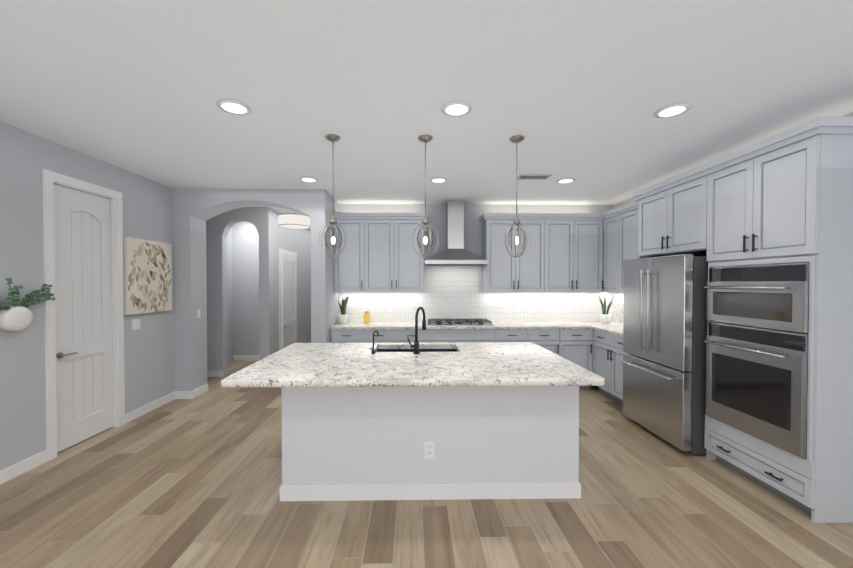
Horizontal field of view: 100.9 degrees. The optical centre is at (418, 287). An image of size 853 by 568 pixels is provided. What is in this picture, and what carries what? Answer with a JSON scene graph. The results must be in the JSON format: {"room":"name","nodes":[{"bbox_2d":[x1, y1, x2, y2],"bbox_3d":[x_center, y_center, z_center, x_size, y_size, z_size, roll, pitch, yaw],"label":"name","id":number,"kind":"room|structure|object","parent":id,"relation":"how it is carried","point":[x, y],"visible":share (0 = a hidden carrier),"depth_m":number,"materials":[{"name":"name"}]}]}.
{"room":"kitchen","nodes":[
{"label":"kitchen","id":0,"kind":"room"},
{"bbox_2d":[0,121,174,470],"bbox_3d":[-3.460,0.135,0.968,0.600,2.760,7.300,0,1,-1],"label":"wall","id":1,"kind":"structure","parent":0,"point":[26,157],"depth_m":2.95,"materials":[{"name":"paint"}]},
{"bbox_2d":[0,450,47,483],"bbox_3d":[-3.141,1.476,0.193,0.013,0.100,5.645,0,1,-1],"label":"baseboard","id":2,"kind":"structure","parent":1,"relation":"attached to","point":[19,468],"depth_m":2.83,"materials":[{"name":"white wood"}]},
{"bbox_2d":[0,278,54,330],"bbox_3d":[-3.114,0.131,2.697,0.143,0.418,0.630,0,1,-1],"label":"wall planter","id":3,"kind":"object","parent":1,"relation":"attached to","point":[17,317],"visible":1,"depth_m":2.73,"materials":[{"name":"white ceramic"}]},
{"bbox_2d":[54,184,112,452],"bbox_3d":[-3.227,0.273,3.399,0.093,2.393,0.618,0,1,-1],"label":"pantry door","id":4,"kind":"structure","parent":1,"relation":"in","point":[83,294],"depth_m":3.39,"materials":[{"name":"white wood"}]},
{"bbox_2d":[42,169,124,460],"bbox_3d":[-3.251,0.234,3.398,0.136,2.495,0.800,0,1,-1],"label":"door frame","id":5,"kind":"structure","parent":1,"relation":"attached to","point":[50,178],"depth_m":3.24,"materials":[{"name":"white wood"}]},
{"bbox_2d":[132,319,139,329],"bbox_3d":[-3.202,0.415,3.984,0.009,0.118,0.115,0,1,-1],"label":"light switch","id":6,"kind":"object","parent":1,"relation":"attached to","point":[135,324],"visible":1,"depth_m":3.97,"materials":[{"name":"white plastic"}]},
{"bbox_2d":[123,237,171,314],"bbox_3d":[-3.189,-0.134,4.169,0.039,0.850,0.700,0,1,-1],"label":"canvas art","id":7,"kind":"object","parent":1,"relation":"attached to","point":[147,276],"visible":1,"depth_m":4.09},
{"bbox_2d":[125,391,176,422],"bbox_3d":[-3.204,1.420,4.228,0.013,0.100,0.825,0,1,-1],"label":"baseboard","id":8,"kind":"structure","parent":1,"relation":"attached to","point":[142,410],"depth_m":4.17,"materials":[{"name":"white wood"}]},
{"bbox_2d":[227,226,233,362],"bbox_3d":[-3.704,0.053,6.939,0.100,2.760,3.950,0,1,-1],"label":"wall","id":9,"kind":"structure","parent":0,"point":[230,290],"depth_m":6.82,"materials":[{"name":"paint"}]},
{"bbox_2d":[206,207,261,375],"bbox_3d":[-3.096,0.069,5.799,1.080,2.760,0.150,0,1,-1],"label":"wall","id":10,"kind":"structure","parent":0,"point":[260,237],"depth_m":5.81,"materials":[{"name":"paint"}]},
{"bbox_2d":[207,370,222,376],"bbox_3d":[-3.415,1.400,5.730,0.440,0.100,0.013,0,1,-1],"label":"baseboard","id":11,"kind":"structure","parent":10,"relation":"attached to","point":[219,373],"depth_m":5.73,"materials":[{"name":"white wood"}]},
{"bbox_2d":[173,189,331,390],"bbox_3d":[-2.430,0.082,4.809,2.380,2.760,0.350,0,1,-1],"label":"wall","id":12,"kind":"structure","parent":0,"point":[194,210],"depth_m":4.64,"materials":[{"name":"paint"}]},
{"bbox_2d":[190,384,207,398],"bbox_3d":[-2.994,1.412,4.812,0.013,0.100,0.363,0,1,-1],"label":"baseboard","id":13,"kind":"structure","parent":12,"relation":"attached to","point":[204,388],"depth_m":4.77,"materials":[{"name":"white wood"}]},
{"bbox_2d":[258,207,310,358],"bbox_3d":[-2.525,0.048,7.333,0.110,2.760,3.200,0,1,-1],"label":"wall","id":14,"kind":"structure","parent":0,"point":[274,237],"depth_m":6.05,"materials":[{"name":"paint"}]},
{"bbox_2d":[233,355,259,360],"bbox_3d":[-3.104,1.383,6.935,1.100,0.100,0.013,0,1,-1],"label":"baseboard","id":15,"kind":"structure","parent":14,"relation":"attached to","point":[235,357],"depth_m":6.92,"materials":[{"name":"white wood"}]},
{"bbox_2d":[279,248,296,349],"bbox_3d":[-2.451,0.372,6.613,0.016,2.130,0.910,0,1,-1],"label":"door frame","id":16,"kind":"structure","parent":14,"relation":"attached to","point":[283,251],"depth_m":6.19,"materials":[{"name":"white wood"}]},
{"bbox_2d":[281,253,296,348],"bbox_3d":[-2.410,0.406,6.614,0.093,2.038,0.750,0,1,-1],"label":"hall door","id":17,"kind":"structure","parent":14,"relation":"in","point":[289,293],"depth_m":6.56,"materials":[{"name":"white wood"}]},
{"bbox_2d":[331,196,338,325],"bbox_3d":[-1.312,0.076,5.257,0.130,2.760,0.510,0,1,-1],"label":"wall","id":18,"kind":"structure","parent":0,"point":[335,305],"depth_m":5.12,"materials":[{"name":"paint"}]},
{"bbox_2d":[0,361,852,567],"bbox_3d":[-0.239,1.515,3.188,7.110,0.060,12.000,0,1,-1],"label":"floor","id":19,"kind":"structure","parent":0,"point":[195,482],"depth_m":2.32,"materials":[{"name":"brown wood"}]},
{"bbox_2d":[330,330,369,342],"bbox_3d":[-0.986,1.019,5.217,0.514,0.876,0.622,0,1,-1],"label":"base cabinet","id":20,"kind":"object","parent":19,"relation":"on","point":[336,336],"depth_m":4.91,"materials":[{"name":"paint"}]},
{"bbox_2d":[370,330,401,342],"bbox_3d":[-0.562,1.019,5.224,0.566,0.876,0.622,0,1,-1],"label":"base cabinet","id":21,"kind":"object","parent":19,"relation":"on","point":[385,336],"depth_m":4.91,"materials":[{"name":"paint"}]},
{"bbox_2d":[402,330,433,342],"bbox_3d":[-0.112,1.019,5.231,0.566,0.876,0.622,0,1,-1],"label":"base cabinet","id":22,"kind":"object","parent":19,"relation":"on","point":[423,335],"depth_m":4.92,"materials":[{"name":"paint"}]},
{"bbox_2d":[279,386,580,500],"bbox_3d":[0.078,1.049,3.048,2.126,0.875,1.148,0,1,-1],"label":"kitchen island","id":23,"kind":"object","parent":19,"relation":"on","point":[367,443],"visible":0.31,"depth_m":2.48,"materials":[{"name":"paint"}]},
{"bbox_2d":[221,342,604,387],"bbox_3d":[-0.040,0.591,2.903,2.440,0.044,1.390,0,1,-1],"label":"island countertop","id":24,"kind":"structure","parent":23,"relation":"on","point":[361,365],"depth_m":2.53,"materials":[{"name":"stone"}]},
{"bbox_2d":[369,330,378,353],"bbox_3d":[-0.391,0.468,3.052,0.075,0.195,0.095,0,1,-1],"label":"filter faucet","id":25,"kind":"object","parent":24,"relation":"on","point":[373,351],"visible":1,"depth_m":3.02,"materials":[{"name":"black metal"}]},
{"bbox_2d":[407,307,425,353],"bbox_3d":[-0.019,0.366,3.107,0.170,0.397,0.203,0,1,-1],"label":"faucet","id":26,"kind":"object","parent":24,"relation":"on","point":[415,346],"visible":1,"depth_m":3.03,"materials":[{"name":"black metal"}]},
{"bbox_2d":[376,349,456,351],"bbox_3d":[-0.021,0.716,3.296,0.794,0.214,0.394,0,1,-1],"label":"sink","id":27,"kind":"object","parent":24,"relation":"in","point":[420,350],"visible":0.04,"depth_m":3.48,"materials":[{"name":"black metal"}]},
{"bbox_2d":[424,442,433,458],"bbox_3d":[0.072,1.147,2.482,0.072,0.115,0.008,0,1,-1],"label":"outlet","id":28,"kind":"object","parent":23,"relation":"attached to","point":[428,450],"visible":1,"depth_m":2.48,"materials":[{"name":"white plastic"}]},
{"bbox_2d":[434,330,501,341],"bbox_3d":[0.593,1.019,5.242,1.076,0.876,0.622,0,1,-1],"label":"base cabinet","id":29,"kind":"object","parent":19,"relation":"on","point":[439,335],"depth_m":4.93,"materials":[{"name":"paint"}]},
{"bbox_2d":[330,321,622,329],"bbox_3d":[0.918,0.560,5.234,4.324,0.042,0.631,0,1,-1],"label":"countertop","id":30,"kind":"structure","parent":29,"relation":"on","point":[349,325],"depth_m":4.94,"materials":[{"name":"stone"}]},
{"bbox_2d":[338,295,349,323],"bbox_3d":[-1.142,0.321,5.321,0.169,0.432,0.195,0,1,-1],"label":"snake plant","id":31,"kind":"object","parent":30,"relation":"on","point":[343,317],"visible":1,"depth_m":5.28,"materials":[{"name":"green plant"}]},
{"bbox_2d":[363,311,369,322],"bbox_3d":[-0.799,0.443,5.365,0.100,0.188,0.100,0,1,-1],"label":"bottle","id":32,"kind":"object","parent":30,"relation":"on","point":[366,318],"visible":1,"depth_m":5.33,"materials":[{"name":"glass"}]},
{"bbox_2d":[427,319,493,325],"bbox_3d":[0.593,0.511,5.238,0.940,0.054,0.500,0,1,-1],"label":"gas cooktop","id":33,"kind":"object","parent":30,"relation":"in","point":[458,322],"visible":1,"depth_m":5.07,"materials":[{"name":"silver metal"}]},
{"bbox_2d":[597,296,614,322],"bbox_3d":[2.838,0.309,5.375,0.222,0.455,0.222,0,1,-1],"label":"snake plant","id":34,"kind":"object","parent":30,"relation":"on","point":[605,316],"visible":1,"depth_m":5.33,"materials":[{"name":"green plant"}]},
{"bbox_2d":[502,329,533,342],"bbox_3d":[1.298,1.019,5.253,0.566,0.876,0.622,0,1,-1],"label":"base cabinet","id":35,"kind":"object","parent":19,"relation":"on","point":[508,335],"depth_m":4.94,"materials":[{"name":"paint"}]},
{"bbox_2d":[534,329,565,358],"bbox_3d":[1.748,1.019,5.260,0.566,0.876,0.622,0,1,-1],"label":"base cabinet","id":36,"kind":"object","parent":19,"relation":"on","point":[553,340],"depth_m":4.95,"materials":[{"name":"paint"}]},
{"bbox_2d":[566,329,593,388],"bbox_3d":[2.192,1.019,5.267,0.554,0.876,0.622,0,1,-1],"label":"base cabinet","id":37,"kind":"object","parent":19,"relation":"on","point":[575,346],"depth_m":4.96,"materials":[{"name":"paint"}]},
{"bbox_2d":[593,330,624,404],"bbox_3d":[2.761,1.029,4.508,0.664,0.875,0.954,0,1,-1],"label":"base cabinet","id":38,"kind":"object","parent":19,"relation":"on","point":[608,352],"visible":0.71,"depth_m":4.55,"materials":[{"name":"paint"}]},
{"bbox_2d":[593,326,622,336],"bbox_3d":[2.774,0.571,4.478,0.637,0.042,0.900,0,1,-1],"label":"countertop","id":39,"kind":"structure","parent":38,"relation":"on","point":[613,328],"depth_m":4.68,"materials":[{"name":"stone"}]},
{"bbox_2d":[621,254,708,453],"bbox_3d":[2.654,0.580,3.526,0.832,1.760,0.890,0,1,-1],"label":"refrigerator","id":40,"kind":"object","parent":19,"relation":"on","point":[665,327],"visible":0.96,"depth_m":3.27,"materials":[{"name":"grey metal"}]},
{"bbox_2d":[633,116,852,522],"bbox_3d":[2.779,0.211,3.100,0.673,2.550,1.835,0,1,-1],"label":"kitchen cabinet","id":41,"kind":"object","parent":19,"relation":"on","point":[785,197],"visible":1,"depth_m":2.34,"materials":[{"name":"paint"}]},
{"bbox_2d":[704,322,807,458],"bbox_3d":[2.479,0.700,2.644,0.166,0.805,0.756,0,1,-1],"label":"wall oven","id":42,"kind":"object","parent":41,"relation":"in","point":[756,382],"visible":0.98,"depth_m":2.54,"materials":[{"name":"grey metal"}]},
{"bbox_2d":[704,262,809,332],"bbox_3d":[2.479,0.060,2.635,0.166,0.455,0.756,0,1,-1],"label":"microwave","id":43,"kind":"object","parent":41,"relation":"in","point":[773,296],"visible":0.96,"depth_m":2.53,"materials":[{"name":"grey metal"}]},
{"bbox_2d":[0,0,852,228],"bbox_3d":[-0.239,-1.305,3.149,7.110,0.060,12.000,0,1,-1],"label":"ceiling","id":44,"kind":"structure","parent":0,"point":[581,92],"depth_m":2.22,"materials":[{"name":"paint"}]},
{"bbox_2d":[217,99,250,114],"bbox_3d":[-1.294,-1.259,2.463,0.216,0.010,0.216,0,1,-1],"label":"recessed light","id":45,"kind":"object","parent":44,"relation":"in","point":[233,107],"visible":1,"depth_m":2.46,"materials":[{"name":"white plastic"}]},
{"bbox_2d":[278,211,310,228],"bbox_3d":[-1.962,-1.133,5.545,0.484,0.349,0.484,0,1,-1],"label":"light","id":46,"kind":"object","parent":44,"relation":"attached to","point":[293,221],"visible":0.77,"depth_m":5.36,"materials":[{"name":"white fabric"}]},
{"bbox_2d":[299,177,317,181],"bbox_3d":[-1.311,-1.283,4.183,0.216,0.010,0.216,0,1,-1],"label":"recessed light","id":47,"kind":"object","parent":44,"relation":"in","point":[308,179],"visible":0.98,"depth_m":4.16,"materials":[{"name":"white plastic"}]},
{"bbox_2d":[319,134,346,256],"bbox_3d":[-0.727,-0.766,2.979,0.223,1.010,0.223,0,1,-1],"label":"pendant light","id":48,"kind":"object","parent":44,"relation":"hanging from","point":[332,138],"visible":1,"depth_m":2.97,"materials":[{"name":"silver metal"}]},
{"bbox_2d":[412,135,438,256],"bbox_3d":[0.054,-0.767,2.991,0.223,1.010,0.223,0,1,-1],"label":"pendant light","id":49,"kind":"object","parent":44,"relation":"hanging from","point":[425,139],"visible":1,"depth_m":2.98,"materials":[{"name":"silver metal"}]},
{"bbox_2d":[430,177,447,182],"bbox_3d":[0.234,-1.283,4.207,0.216,0.010,0.216,0,1,-1],"label":"recessed light","id":50,"kind":"object","parent":44,"relation":"in","point":[438,180],"visible":0.98,"depth_m":4.20,"materials":[{"name":"white plastic"}]},
{"bbox_2d":[441,101,471,116],"bbox_3d":[0.266,-1.260,2.488,0.216,0.010,0.216,0,1,-1],"label":"recessed light","id":51,"kind":"object","parent":44,"relation":"in","point":[456,109],"visible":1,"depth_m":2.48,"materials":[{"name":"white plastic"}]},
{"bbox_2d":[502,135,530,256],"bbox_3d":[0.834,-0.767,3.003,0.223,1.010,0.223,0,1,-1],"label":"pendant light","id":52,"kind":"object","parent":44,"relation":"hanging from","point":[516,140],"visible":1,"depth_m":2.99,"materials":[{"name":"silver metal"}]},
{"bbox_2d":[517,174,551,179],"bbox_3d":[1.326,-1.282,4.074,0.360,0.012,0.160,0,1,-1],"label":"ceiling vent","id":53,"kind":"object","parent":44,"relation":"in","point":[531,177],"visible":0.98,"depth_m":4.09,"materials":[{"name":"white metal"}]},
{"bbox_2d":[556,178,574,183],"bbox_3d":[1.764,-1.284,4.231,0.216,0.010,0.216,0,1,-1],"label":"recessed light","id":54,"kind":"object","parent":44,"relation":"in","point":[566,180],"visible":0.98,"depth_m":4.20,"materials":[{"name":"white plastic"}]},
{"bbox_2d":[654,103,690,117],"bbox_3d":[1.806,-1.260,2.512,0.216,0.010,0.216,0,1,-1],"label":"recessed light","id":55,"kind":"object","parent":44,"relation":"in","point":[672,110],"visible":1,"depth_m":2.50,"materials":[{"name":"white plastic"}]},
{"bbox_2d":[339,204,613,321],"bbox_3d":[0.907,0.071,5.607,4.580,2.760,0.120,0,1,-1],"label":"wall","id":56,"kind":"structure","parent":0,"point":[436,217],"depth_m":5.53,"materials":[{"name":"paint"}]},
{"bbox_2d":[334,212,369,291],"bbox_3d":[-0.997,-0.510,5.331,0.496,1.150,0.351,0,1,-1],"label":"upper cabinet","id":57,"kind":"object","parent":56,"relation":"attached to","point":[352,267],"depth_m":5.16,"materials":[{"name":"paint"}]},
{"bbox_2d":[370,213,424,291],"bbox_3d":[-0.396,-0.510,5.340,0.935,1.150,0.351,0,1,-1],"label":"upper cabinet","id":58,"kind":"object","parent":56,"relation":"attached to","point":[379,254],"depth_m":5.17,"materials":[{"name":"paint"}]},
{"bbox_2d":[424,200,487,265],"bbox_3d":[0.532,-0.821,5.266,0.904,0.962,0.496,0,1,-1],"label":"range hood","id":59,"kind":"object","parent":56,"relation":"attached to","point":[455,253],"visible":0.96,"depth_m":5.23,"materials":[{"name":"silver metal"}]},
{"bbox_2d":[339,266,610,321],"bbox_3d":[0.914,0.063,5.540,4.326,0.942,0.012,0,1,-1],"label":"tile backsplash","id":60,"kind":"structure","parent":56,"relation":"attached to","point":[452,292],"depth_m":5.53,"materials":[{"name":"white tile"}]},
{"bbox_2d":[388,304,392,311],"bbox_3d":[-0.446,0.315,5.513,0.070,0.115,0.005,0,1,-1],"label":"outlet","id":61,"kind":"object","parent":60,"relation":"attached to","point":[390,307],"depth_m":5.51,"materials":[{"name":"white plastic"}]},
{"bbox_2d":[479,213,550,291],"bbox_3d":[1.453,-0.511,5.369,0.923,1.150,0.351,0,1,-1],"label":"upper cabinet","id":62,"kind":"object","parent":56,"relation":"attached to","point":[529,272],"depth_m":5.20,"materials":[{"name":"paint"}]},
{"bbox_2d":[551,213,602,291],"bbox_3d":[2.260,-0.511,5.382,0.922,1.150,0.351,0,1,-1],"label":"upper cabinet","id":63,"kind":"object","parent":56,"relation":"attached to","point":[564,253],"depth_m":5.21,"materials":[{"name":"paint"}]},
{"bbox_2d":[614,112,852,208],"bbox_3d":[3.203,0.129,1.443,0.120,2.760,8.280,0,1,-1],"label":"wall","id":64,"kind":"structure","parent":0,"point":[625,202],"depth_m":5.18,"materials":[{"name":"paint"}]},
{"bbox_2d":[611,293,623,322],"bbox_3d":[3.083,0.308,4.794,0.011,0.471,1.530,0,1,-1],"label":"tile backsplash","id":65,"kind":"structure","parent":64,"relation":"attached to","point":[617,306],"depth_m":5.44,"materials":[{"name":"white tile"}]},
{"bbox_2d":[602,201,637,292],"bbox_3d":[2.894,-0.500,4.609,0.395,1.150,1.195,0,1,-1],"label":"upper cabinet","id":66,"kind":"object","parent":64,"relation":"attached to","point":[620,235],"depth_m":4.83,"materials":[{"name":"paint"}]}
]}

